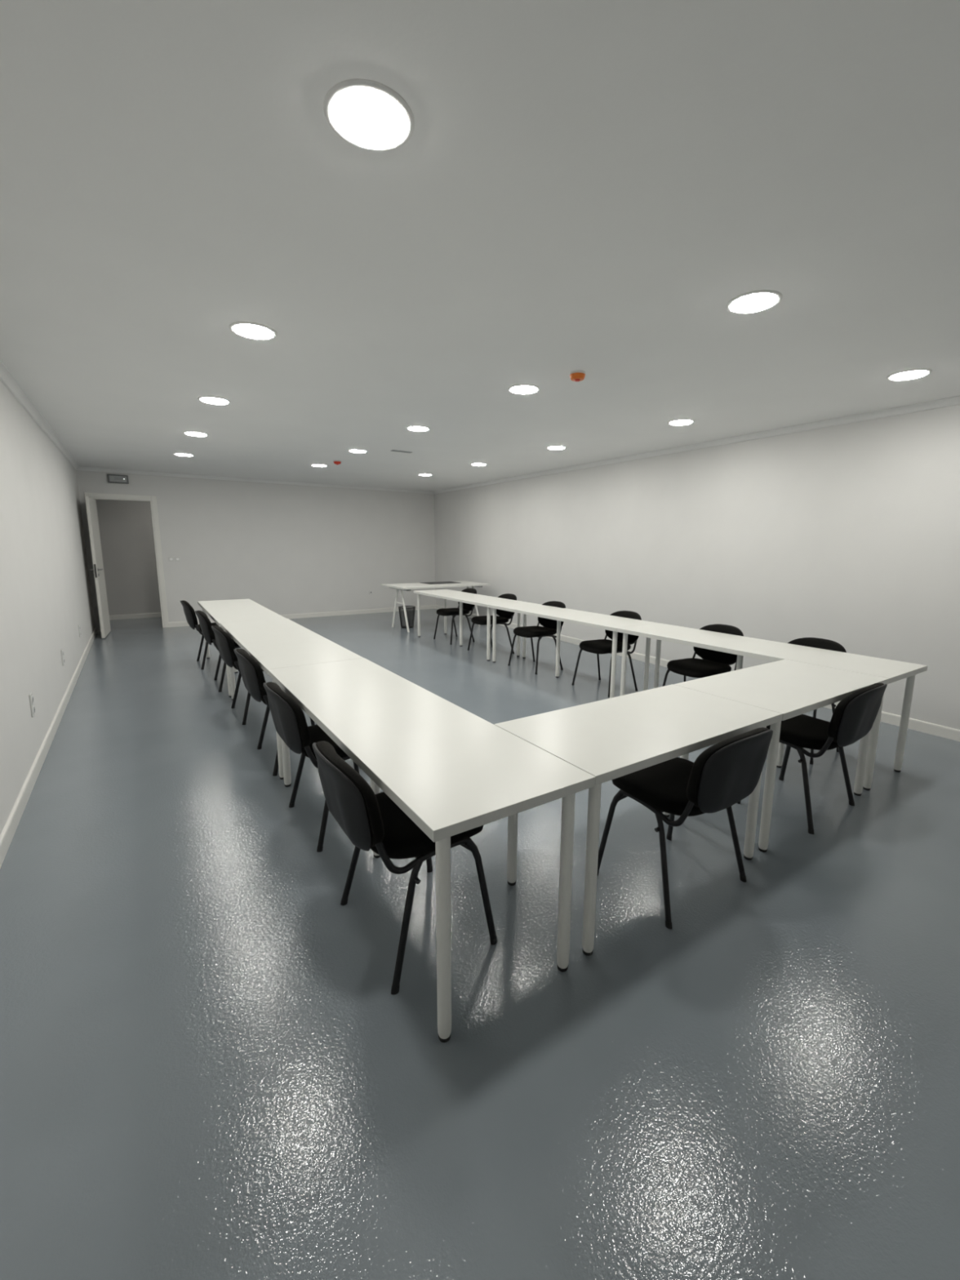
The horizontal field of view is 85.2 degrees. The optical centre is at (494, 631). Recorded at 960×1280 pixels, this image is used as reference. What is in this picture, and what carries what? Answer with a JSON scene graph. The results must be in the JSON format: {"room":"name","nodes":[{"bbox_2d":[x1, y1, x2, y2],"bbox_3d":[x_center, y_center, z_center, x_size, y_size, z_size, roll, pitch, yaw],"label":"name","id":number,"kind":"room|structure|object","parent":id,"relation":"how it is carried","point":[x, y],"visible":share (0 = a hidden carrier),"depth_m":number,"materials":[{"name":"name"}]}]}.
{"room":"meeting room","nodes":[
{"label":"meeting room","id":0,"kind":"room"},
{"bbox_2d":[0,380,94,835],"bbox_3d":[-3.220,-0.419,3.449,0.120,2.600,11.762,-6,12,-34],"label":"wall","id":1,"kind":"structure","parent":0,"point":[45,588],"depth_m":3.91,"materials":[{"name":"white paint"}]},
{"bbox_2d":[28,692,35,717],"bbox_3d":[-3.034,0.481,3.433,0.013,0.150,0.080,-6,12,-34],"label":"power socket","id":2,"kind":"object","parent":1,"relation":"attached to","point":[31,696],"visible":1,"depth_m":3.41,"materials":[{"name":"white plastic"}]},
{"bbox_2d":[0,360,79,470],"bbox_3d":[-3.137,-1.681,3.285,0.055,0.055,11.762,-6,12,-34],"label":"trim","id":3,"kind":"structure","parent":1,"relation":"attached to","point":[6,377],"depth_m":4.42,"materials":[{"name":"white paint"}]},
{"bbox_2d":[0,626,97,868],"bbox_3d":[-3.175,0.813,3.697,0.016,0.088,11.762,-6,12,-34],"label":"baseboard","id":4,"kind":"structure","parent":1,"relation":"attached to","point":[8,832],"depth_m":3.29,"materials":[{"name":"white paint"}]},
{"bbox_2d":[60,648,64,666],"bbox_3d":[-4.024,0.240,4.872,0.013,0.150,0.080,-6,12,-34],"label":"power socket","id":5,"kind":"object","parent":1,"relation":"attached to","point":[61,650],"visible":1,"depth_m":4.85,"materials":[{"name":"white plastic"}]},
{"bbox_2d":[78,624,80,637],"bbox_3d":[-5.035,-0.008,6.343,0.013,0.150,0.080,-6,12,-34],"label":"power socket","id":6,"kind":"object","parent":1,"relation":"attached to","point":[78,624],"visible":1,"depth_m":6.32,"materials":[{"name":"white plastic"}]},
{"bbox_2d":[95,499,160,615],"bbox_3d":[-6.743,-1.558,9.986,4.200,2.600,0.100,-6,12,-34],"label":"wall","id":7,"kind":"structure","parent":0,"point":[125,526],"depth_m":9.85,"materials":[{"name":"paint"}]},
{"bbox_2d":[109,612,161,620],"bbox_3d":[-6.763,-0.307,10.121,4.100,0.088,0.016,-6,12,-34],"label":"baseboard","id":8,"kind":"structure","parent":7,"relation":"attached to","point":[157,614],"depth_m":10.02,"materials":[{"name":"white paint"}]},
{"bbox_2d":[75,470,435,632],"bbox_3d":[-3.935,-1.544,10.048,6.450,2.600,0.120,-6,12,-34],"label":"wall","id":9,"kind":"structure","parent":0,"point":[284,548],"depth_m":9.92,"materials":[{"name":"white paint"}]},
{"bbox_2d":[84,496,111,638],"bbox_3d":[-6.126,-0.987,8.090,0.157,2.093,0.756,-5,11,-30],"label":"door","id":10,"kind":"structure","parent":9,"relation":"in","point":[91,504],"depth_m":7.93,"materials":[{"name":"white paint"}]},
{"bbox_2d":[106,474,128,484],"bbox_3d":[-6.014,-2.438,8.350,0.270,0.130,0.056,-6,12,-34],"label":"emergency light","id":11,"kind":"object","parent":9,"relation":"attached to","point":[112,478],"visible":1,"depth_m":8.33,"materials":[{"name":"grey plastic"}]},
{"bbox_2d":[84,492,168,631],"bbox_3d":[-6.021,-1.121,8.603,0.951,2.213,0.014,-6,12,-34],"label":"trim","id":12,"kind":"structure","parent":9,"relation":"attached to","point":[153,498],"depth_m":8.74,"materials":[{"name":"white paint"}]},
{"bbox_2d":[168,556,173,561],"bbox_3d":[-5.521,-1.237,8.926,0.082,0.082,0.016,-6,12,-34],"label":"light switch","id":13,"kind":"object","parent":9,"relation":"attached to","point":[170,558],"visible":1,"depth_m":8.92,"materials":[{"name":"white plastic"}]},
{"bbox_2d":[174,556,180,561],"bbox_3d":[-5.443,-1.245,8.978,0.082,0.082,0.016,-6,12,-34],"label":"light switch","id":14,"kind":"object","parent":9,"relation":"attached to","point":[176,558],"visible":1,"depth_m":8.97,"materials":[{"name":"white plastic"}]},
{"bbox_2d":[76,466,434,493],"bbox_3d":[-3.874,-2.786,9.764,6.210,0.055,0.055,-6,12,-34],"label":"trim","id":15,"kind":"structure","parent":9,"relation":"attached to","point":[81,468],"depth_m":9.32,"materials":[{"name":"white paint"}]},
{"bbox_2d":[168,604,435,627],"bbox_3d":[-3.488,-0.340,10.483,5.197,0.088,0.016,-6,12,-34],"label":"baseboard","id":16,"kind":"structure","parent":9,"relation":"attached to","point":[180,624],"depth_m":10.61,"materials":[{"name":"white paint"}]},
{"bbox_2d":[0,608,959,1279],"bbox_3d":[-1.528,0.583,5.703,7.712,0.100,13.550,-6,12,-34],"label":"floor","id":17,"kind":"structure","parent":0,"point":[211,1068],"depth_m":1.66,"materials":[{"name":"grey paint"}]},
{"bbox_2d":[180,600,237,669],"bbox_3d":[-3.439,0.007,6.341,0.582,0.795,0.543,-6,12,-34],"label":"chair","id":18,"kind":"object","parent":17,"relation":"on","point":[189,613],"visible":0.59,"depth_m":6.08,"materials":[{"name":"black plastic"}]},
{"bbox_2d":[195,610,239,692],"bbox_3d":[-2.753,0.164,5.448,0.582,0.795,0.543,-5,11,-32],"label":"chair","id":19,"kind":"object","parent":17,"relation":"on","point":[206,625],"visible":0.51,"depth_m":5.17,"materials":[{"name":"black plastic"}]},
{"bbox_2d":[211,625,263,724],"bbox_3d":[-2.087,0.327,4.522,0.582,0.795,0.543,-6,12,-35],"label":"chair","id":20,"kind":"object","parent":17,"relation":"on","point":[225,644],"visible":0.51,"depth_m":4.24,"materials":[{"name":"black plastic"}]},
{"bbox_2d":[197,599,286,697],"bbox_3d":[-2.907,0.106,5.951,0.600,0.734,2.126,-6,12,-34],"label":"meeting table","id":21,"kind":"object","parent":17,"relation":"on","point":[233,610],"visible":0.43,"depth_m":5.68,"materials":[{"name":"white laminate"}]},
{"bbox_2d":[233,648,315,776],"bbox_3d":[-1.437,0.490,3.596,0.582,0.795,0.543,-6,12,-34],"label":"chair","id":22,"kind":"object","parent":17,"relation":"on","point":[252,675],"visible":0.5,"depth_m":3.31,"materials":[{"name":"black plastic"}]},
{"bbox_2d":[220,618,363,779],"bbox_3d":[-1.709,0.410,4.219,0.600,0.734,2.126,-6,12,-34],"label":"meeting table","id":23,"kind":"object","parent":17,"relation":"on","point":[277,643],"visible":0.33,"depth_m":3.86,"materials":[{"name":"white laminate"}]},
{"bbox_2d":[263,681,359,852],"bbox_3d":[-0.881,0.634,2.778,0.582,0.795,0.543,-6,12,-35],"label":"chair","id":24,"kind":"object","parent":17,"relation":"on","point":[289,719],"visible":0.6,"depth_m":2.52,"materials":[{"name":"black plastic"}]},
{"bbox_2d":[312,741,497,995],"bbox_3d":[-0.357,0.773,1.982,0.582,0.795,0.543,-6,12,-34],"label":"chair","id":25,"kind":"object","parent":17,"relation":"on","point":[369,820],"visible":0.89,"depth_m":1.76,"materials":[{"name":"black plastic"}]},
{"bbox_2d":[398,605,415,628],"bbox_3d":[-1.544,-0.257,9.255,0.302,0.370,0.302,4,10,22],"label":"basket","id":26,"kind":"object","parent":17,"relation":"on","point":[410,608],"visible":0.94,"depth_m":9.19,"materials":[{"name":"black paint"}]},
{"bbox_2d":[267,657,595,1042],"bbox_3d":[-0.513,0.715,2.485,0.600,0.734,2.126,-6,12,-34],"label":"meeting table","id":27,"kind":"object","parent":17,"relation":"on","point":[451,771],"visible":0.91,"depth_m":1.84,"materials":[{"name":"white laminate"}]},
{"bbox_2d":[381,581,489,632],"bbox_3d":[-1.034,-0.473,9.387,1.720,0.760,0.860,-6,12,-35],"label":"desk","id":28,"kind":"object","parent":17,"relation":"on","point":[406,586],"visible":0.85,"depth_m":9.05,"materials":[{"name":"white laminate"}]},
{"bbox_2d":[422,581,458,584],"bbox_3d":[-0.984,-0.891,9.564,0.640,0.006,0.400,-6,12,-35],"label":"desk mat","id":29,"kind":"object","parent":28,"relation":"on","point":[443,582],"visible":1,"depth_m":9.58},
{"bbox_2d":[433,588,476,644],"bbox_3d":[-0.573,-0.256,8.041,0.582,0.795,0.543,-6,12,-34],"label":"chair","id":30,"kind":"object","parent":17,"relation":"on","point":[467,607],"visible":0.77,"depth_m":7.94,"materials":[{"name":"black plastic"}]},
{"bbox_2d":[413,589,524,660],"bbox_3d":[-0.435,-0.153,7.608,0.600,0.734,2.126,-6,12,-34],"label":"meeting table","id":31,"kind":"object","parent":17,"relation":"on","point":[461,597],"visible":0.86,"depth_m":7.39,"materials":[{"name":"white laminate"}]},
{"bbox_2d":[467,593,516,653],"bbox_3d":[0.001,-0.111,7.216,0.582,0.795,0.543,-6,12,-34],"label":"chair","id":32,"kind":"object","parent":17,"relation":"on","point":[504,616],"visible":0.65,"depth_m":7.13,"materials":[{"name":"black plastic"}]},
{"bbox_2d":[507,600,565,674],"bbox_3d":[0.547,0.047,6.317,0.582,0.795,0.543,-6,12,-35],"label":"chair","id":33,"kind":"object","parent":17,"relation":"on","point":[549,628],"visible":0.75,"depth_m":6.26,"materials":[{"name":"black plastic"}]},
{"bbox_2d":[488,601,656,697],"bbox_3d":[0.762,0.152,5.875,0.600,0.734,2.126,-6,12,-34],"label":"meeting table","id":34,"kind":"object","parent":17,"relation":"on","point":[602,621],"visible":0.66,"depth_m":5.53,"materials":[{"name":"white laminate"}]},
{"bbox_2d":[571,610,641,697],"bbox_3d":[1.205,0.200,5.450,0.582,0.795,0.543,-6,12,-34],"label":"chair","id":35,"kind":"object","parent":17,"relation":"on","point":[597,646],"visible":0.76,"depth_m":5.38,"materials":[{"name":"black plastic"}]},
{"bbox_2d":[494,684,782,955],"bbox_3d":[0.656,0.746,2.363,1.186,0.734,0.600,-6,12,-34],"label":"meeting table","id":36,"kind":"object","parent":17,"relation":"on","point":[610,739],"visible":0.84,"depth_m":2.18,"materials":[{"name":"white laminate"}]},
{"bbox_2d":[597,727,773,928],"bbox_3d":[0.829,0.736,2.261,0.543,0.795,0.582,-6,12,-34],"label":"chair","id":37,"kind":"object","parent":17,"relation":"on","point":[729,771],"visible":0.95,"depth_m":2.07,"materials":[{"name":"black plastic"}]},
{"bbox_2d":[662,623,743,686],"bbox_3d":[1.826,0.356,4.556,0.582,0.795,0.543,-6,12,-34],"label":"chair","id":38,"kind":"object","parent":17,"relation":"on","point":[713,662],"visible":0.62,"depth_m":4.52,"materials":[{"name":"black plastic"}]},
{"bbox_2d":[616,622,927,790],"bbox_3d":[1.958,0.456,4.141,0.600,0.734,2.126,-6,12,-34],"label":"meeting table","id":39,"kind":"object","parent":17,"relation":"on","point":[740,646],"visible":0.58,"depth_m":3.70,"materials":[{"name":"white laminate"}]},
{"bbox_2d":[673,659,889,852],"bbox_3d":[1.642,0.643,3.019,1.186,0.734,0.600,-6,12,-34],"label":"meeting table","id":40,"kind":"object","parent":17,"relation":"on","point":[790,688],"visible":0.66,"depth_m":2.84,"materials":[{"name":"white laminate"}]},
{"bbox_2d":[737,682,887,834],"bbox_3d":[1.796,0.629,2.947,0.543,0.795,0.582,-6,12,-36],"label":"chair","id":41,"kind":"object","parent":17,"relation":"on","point":[855,715],"visible":0.87,"depth_m":2.75,"materials":[{"name":"black plastic"}]},
{"bbox_2d":[787,637,846,764],"bbox_3d":[2.269,0.470,3.912,0.582,0.795,0.543,-6,12,-34],"label":"chair","id":42,"kind":"object","parent":17,"relation":"on","point":[816,642],"visible":0.06,"depth_m":3.93,"materials":[{"name":"black plastic"}]},
{"bbox_2d":[0,0,959,491],"bbox_3d":[-0.580,-2.032,4.965,6.510,0.120,12.032,-6,12,-34],"label":"ceiling","id":43,"kind":"structure","parent":0,"point":[589,186],"depth_m":1.85,"materials":[{"name":"white paint"}]},
{"bbox_2d":[173,453,194,456],"bbox_3d":[-4.064,-2.314,6.841,0.234,0.011,0.234,-6,12,-34],"label":"recessed light","id":44,"kind":"object","parent":43,"relation":"in","point":[176,454],"visible":1,"depth_m":6.81,"materials":[{"name":"white plastic"}]},
{"bbox_2d":[175,453,192,456],"bbox_3d":[-4.064,-2.313,6.842,0.197,0.010,0.197,-6,12,-34],"label":"diffuser","id":45,"kind":"object","parent":44,"relation":"attached to","point":[182,455],"depth_m":6.82,"materials":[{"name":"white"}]},
{"bbox_2d":[182,431,208,436],"bbox_3d":[-3.141,-2.078,5.501,0.234,0.011,0.234,-6,12,-34],"label":"recessed light","id":46,"kind":"object","parent":43,"relation":"in","point":[188,433],"visible":1,"depth_m":5.46,"materials":[{"name":"white plastic"}]},
{"bbox_2d":[185,432,206,436],"bbox_3d":[-3.141,-2.078,5.501,0.197,0.010,0.197,-6,12,-34],"label":"diffuser","id":47,"kind":"object","parent":46,"relation":"attached to","point":[199,434],"depth_m":5.49,"materials":[{"name":"white plastic"}]},
{"bbox_2d":[197,395,231,404],"bbox_3d":[-2.239,-1.846,4.180,0.234,0.011,0.234,-6,12,-34],"label":"recessed light","id":48,"kind":"object","parent":43,"relation":"in","point":[208,399],"visible":1,"depth_m":4.15,"materials":[{"name":"white plastic"}]},
{"bbox_2d":[200,397,228,404],"bbox_3d":[-2.239,-1.846,4.180,0.197,0.010,0.197,-6,12,-34],"label":"diffuser","id":49,"kind":"object","parent":48,"relation":"attached to","point":[219,401],"depth_m":4.17,"materials":[{"name":"white plastic"}]},
{"bbox_2d":[229,321,277,340],"bbox_3d":[-1.286,-1.602,2.791,0.234,0.011,0.234,-6,12,-34],"label":"recessed light","id":50,"kind":"object","parent":43,"relation":"in","point":[250,330],"visible":1,"depth_m":2.77,"materials":[{"name":"white plastic"}]},
{"bbox_2d":[233,324,273,339],"bbox_3d":[-1.286,-1.602,2.791,0.197,0.010,0.197,-6,12,-34],"label":"diffuser","id":51,"kind":"object","parent":50,"relation":"attached to","point":[255,331],"depth_m":2.78,"materials":[{"name":"white plastic"}]},
{"bbox_2d":[311,463,327,466],"bbox_3d":[-2.578,-2.445,7.693,0.234,0.011,0.234,-6,12,-34],"label":"recessed light","id":52,"kind":"object","parent":43,"relation":"in","point":[313,464],"visible":1,"depth_m":7.67,"materials":[{"name":"white"}]},
{"bbox_2d":[312,464,326,466],"bbox_3d":[-2.578,-2.444,7.693,0.197,0.010,0.197,-6,12,-34],"label":"diffuser","id":53,"kind":"object","parent":52,"relation":"attached to","point":[317,465],"depth_m":7.67,"materials":[{"name":"white plastic"}]},
{"bbox_2d":[333,460,341,464],"bbox_3d":[-2.184,-2.349,7.269,0.108,0.052,0.108,-6,12,-34],"label":"smoke detector","id":54,"kind":"object","parent":43,"relation":"attached to","point":[335,462],"visible":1,"depth_m":7.23,"materials":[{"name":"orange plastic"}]},
{"bbox_2d":[347,448,367,453],"bbox_3d":[-1.685,-2.225,6.445,0.234,0.011,0.234,-6,12,-34],"label":"recessed light","id":55,"kind":"object","parent":43,"relation":"in","point":[356,451],"visible":1,"depth_m":6.40,"materials":[{"name":"white plastic"}]},
{"bbox_2d":[349,449,365,453],"bbox_3d":[-1.685,-2.225,6.445,0.197,0.010,0.197,-6,12,-34],"label":"diffuser","id":56,"kind":"object","parent":55,"relation":"attached to","point":[351,451],"depth_m":6.40,"materials":[{"name":"white plastic"}]},
{"bbox_2d":[323,78,414,151],"bbox_3d":[-0.329,-1.355,1.383,0.234,0.011,0.234,-6,12,-34],"label":"recessed light","id":57,"kind":"object","parent":43,"relation":"in","point":[370,115],"visible":1,"depth_m":1.36,"materials":[{"name":"white plastic"}]},
{"bbox_2d":[330,87,407,148],"bbox_3d":[-0.329,-1.355,1.383,0.197,0.010,0.197,-6,12,-34],"label":"diffuser","id":58,"kind":"object","parent":57,"relation":"attached to","point":[364,117],"depth_m":1.37,"materials":[{"name":"white plastic"}]},
{"bbox_2d":[391,449,411,453],"bbox_3d":[-1.146,-2.227,6.460,0.260,0.004,0.072,-6,12,-34],"label":"ceiling vent","id":59,"kind":"object","parent":43,"relation":"in","point":[392,450],"visible":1,"depth_m":6.47,"materials":[{"name":"grey plastic"}]},
{"bbox_2d":[405,425,430,431],"bbox_3d":[-0.749,-1.996,5.142,0.234,0.011,0.234,-6,12,-34],"label":"recessed light","id":60,"kind":"object","parent":43,"relation":"in","point":[414,428],"visible":1,"depth_m":5.10,"materials":[{"name":"white plastic"}]},
{"bbox_2d":[408,426,428,431],"bbox_3d":[-0.749,-1.996,5.142,0.197,0.010,0.197,-6,12,-34],"label":"diffuser","id":61,"kind":"object","parent":60,"relation":"attached to","point":[413,428],"depth_m":5.12,"materials":[{"name":"white plastic"}]},
{"bbox_2d":[417,473,432,475],"bbox_3d":[-1.140,-2.593,8.644,0.234,0.011,0.234,-6,12,-34],"label":"recessed light","id":62,"kind":"object","parent":43,"relation":"in","point":[421,474],"visible":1,"depth_m":8.59,"materials":[{"name":"white"}]},
{"bbox_2d":[470,462,487,465],"bbox_3d":[-0.219,-2.381,7.442,0.234,0.011,0.234,-6,12,-34],"label":"recessed light","id":63,"kind":"object","parent":43,"relation":"in","point":[472,464],"visible":1,"depth_m":7.38,"materials":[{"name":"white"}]},
{"bbox_2d":[471,463,485,465],"bbox_3d":[-0.219,-2.381,7.442,0.197,0.010,0.197,-6,12,-34],"label":"diffuser","id":64,"kind":"object","parent":63,"relation":"attached to","point":[472,464],"depth_m":7.43,"materials":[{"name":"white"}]},
{"bbox_2d":[507,384,540,394],"bbox_3d":[0.217,-1.760,3.802,0.234,0.011,0.234,-6,12,-34],"label":"recessed light","id":65,"kind":"object","parent":43,"relation":"in","point":[517,388],"visible":1,"depth_m":3.77,"materials":[{"name":"white plastic"}]},
{"bbox_2d":[510,386,537,394],"bbox_3d":[0.217,-1.760,3.803,0.197,0.010,0.197,-6,12,-34],"label":"diffuser","id":66,"kind":"object","parent":65,"relation":"attached to","point":[515,389],"depth_m":3.79,"materials":[{"name":"white plastic"}]},
{"bbox_2d":[546,445,566,449],"bbox_3d":[0.726,-2.145,6.101,0.234,0.011,0.234,-6,12,-34],"label":"recessed light","id":67,"kind":"object","parent":43,"relation":"in","point":[551,447],"visible":1,"depth_m":6.06,"materials":[{"name":"white plastic"}]},
{"bbox_2d":[547,446,564,449],"bbox_3d":[0.726,-2.145,6.101,0.197,0.010,0.197,-6,12,-34],"label":"diffuser","id":68,"kind":"object","parent":67,"relation":"attached to","point":[548,447],"depth_m":6.07,"materials":[{"name":"white plastic"}]},
{"bbox_2d":[568,370,586,382],"bbox_3d":[0.549,-1.675,3.440,0.108,0.052,0.108,-6,12,-34],"label":"smoke detector","id":69,"kind":"object","parent":43,"relation":"attached to","point":[575,375],"visible":1,"depth_m":3.40,"materials":[{"name":"orange plastic"}]},
{"bbox_2d":[667,418,694,425],"bbox_3d":[1.709,-1.912,4.776,0.234,0.011,0.234,-6,12,-34],"label":"recessed light","id":70,"kind":"object","parent":43,"relation":"in","point":[680,421],"visible":1,"depth_m":4.75,"materials":[{"name":"white plastic"}]},
{"bbox_2d":[669,420,692,425],"bbox_3d":[1.709,-1.912,4.776,0.197,0.010,0.197,-6,12,-34],"label":"diffuser","id":71,"kind":"object","parent":70,"relation":"attached to","point":[672,422],"depth_m":4.75,"materials":[{"name":"white plastic"}]},
{"bbox_2d":[725,289,782,314],"bbox_3d":[1.197,-1.516,2.410,0.234,0.011,0.234,-6,12,-34],"label":"recessed light","id":72,"kind":"object","parent":43,"relation":"in","point":[754,301],"visible":1,"depth_m":2.39,"materials":[{"name":"white plastic"}]},
{"bbox_2d":[886,368,932,380],"bbox_3d":[2.704,-1.671,3.406,0.234,0.011,0.234,-6,12,-34],"label":"recessed light","id":73,"kind":"object","parent":43,"relation":"in","point":[911,374],"visible":1,"depth_m":3.38,"materials":[{"name":"white plastic"}]},
{"bbox_2d":[889,370,928,380],"bbox_3d":[2.704,-1.671,3.406,0.197,0.010,0.197,-6,12,-34],"label":"diffuser","id":74,"kind":"object","parent":73,"relation":"attached to","point":[904,375],"depth_m":3.39,"materials":[{"name":"white plastic"}]},
{"bbox_2d":[434,404,959,729],"bbox_3d":[1.831,-0.948,6.834,0.120,2.600,11.775,-5,11,-32],"label":"wall","id":75,"kind":"structure","parent":0,"point":[847,535],"depth_m":5.32,"materials":[{"name":"white paint"}]},
{"bbox_2d":[433,395,959,493],"bbox_3d":[1.770,-2.195,6.573,0.055,0.055,11.773,-5,11,-32],"label":"trim","id":76,"kind":"structure","parent":75,"relation":"attached to","point":[951,401],"depth_m":5.21,"materials":[{"name":"white paint"}]},
{"bbox_2d":[435,604,959,741],"bbox_3d":[1.764,0.296,7.006,0.016,0.088,11.771,-5,11,-32],"label":"baseboard","id":77,"kind":"structure","parent":75,"relation":"attached to","point":[944,731],"depth_m":4.42,"materials":[{"name":"white paint"}]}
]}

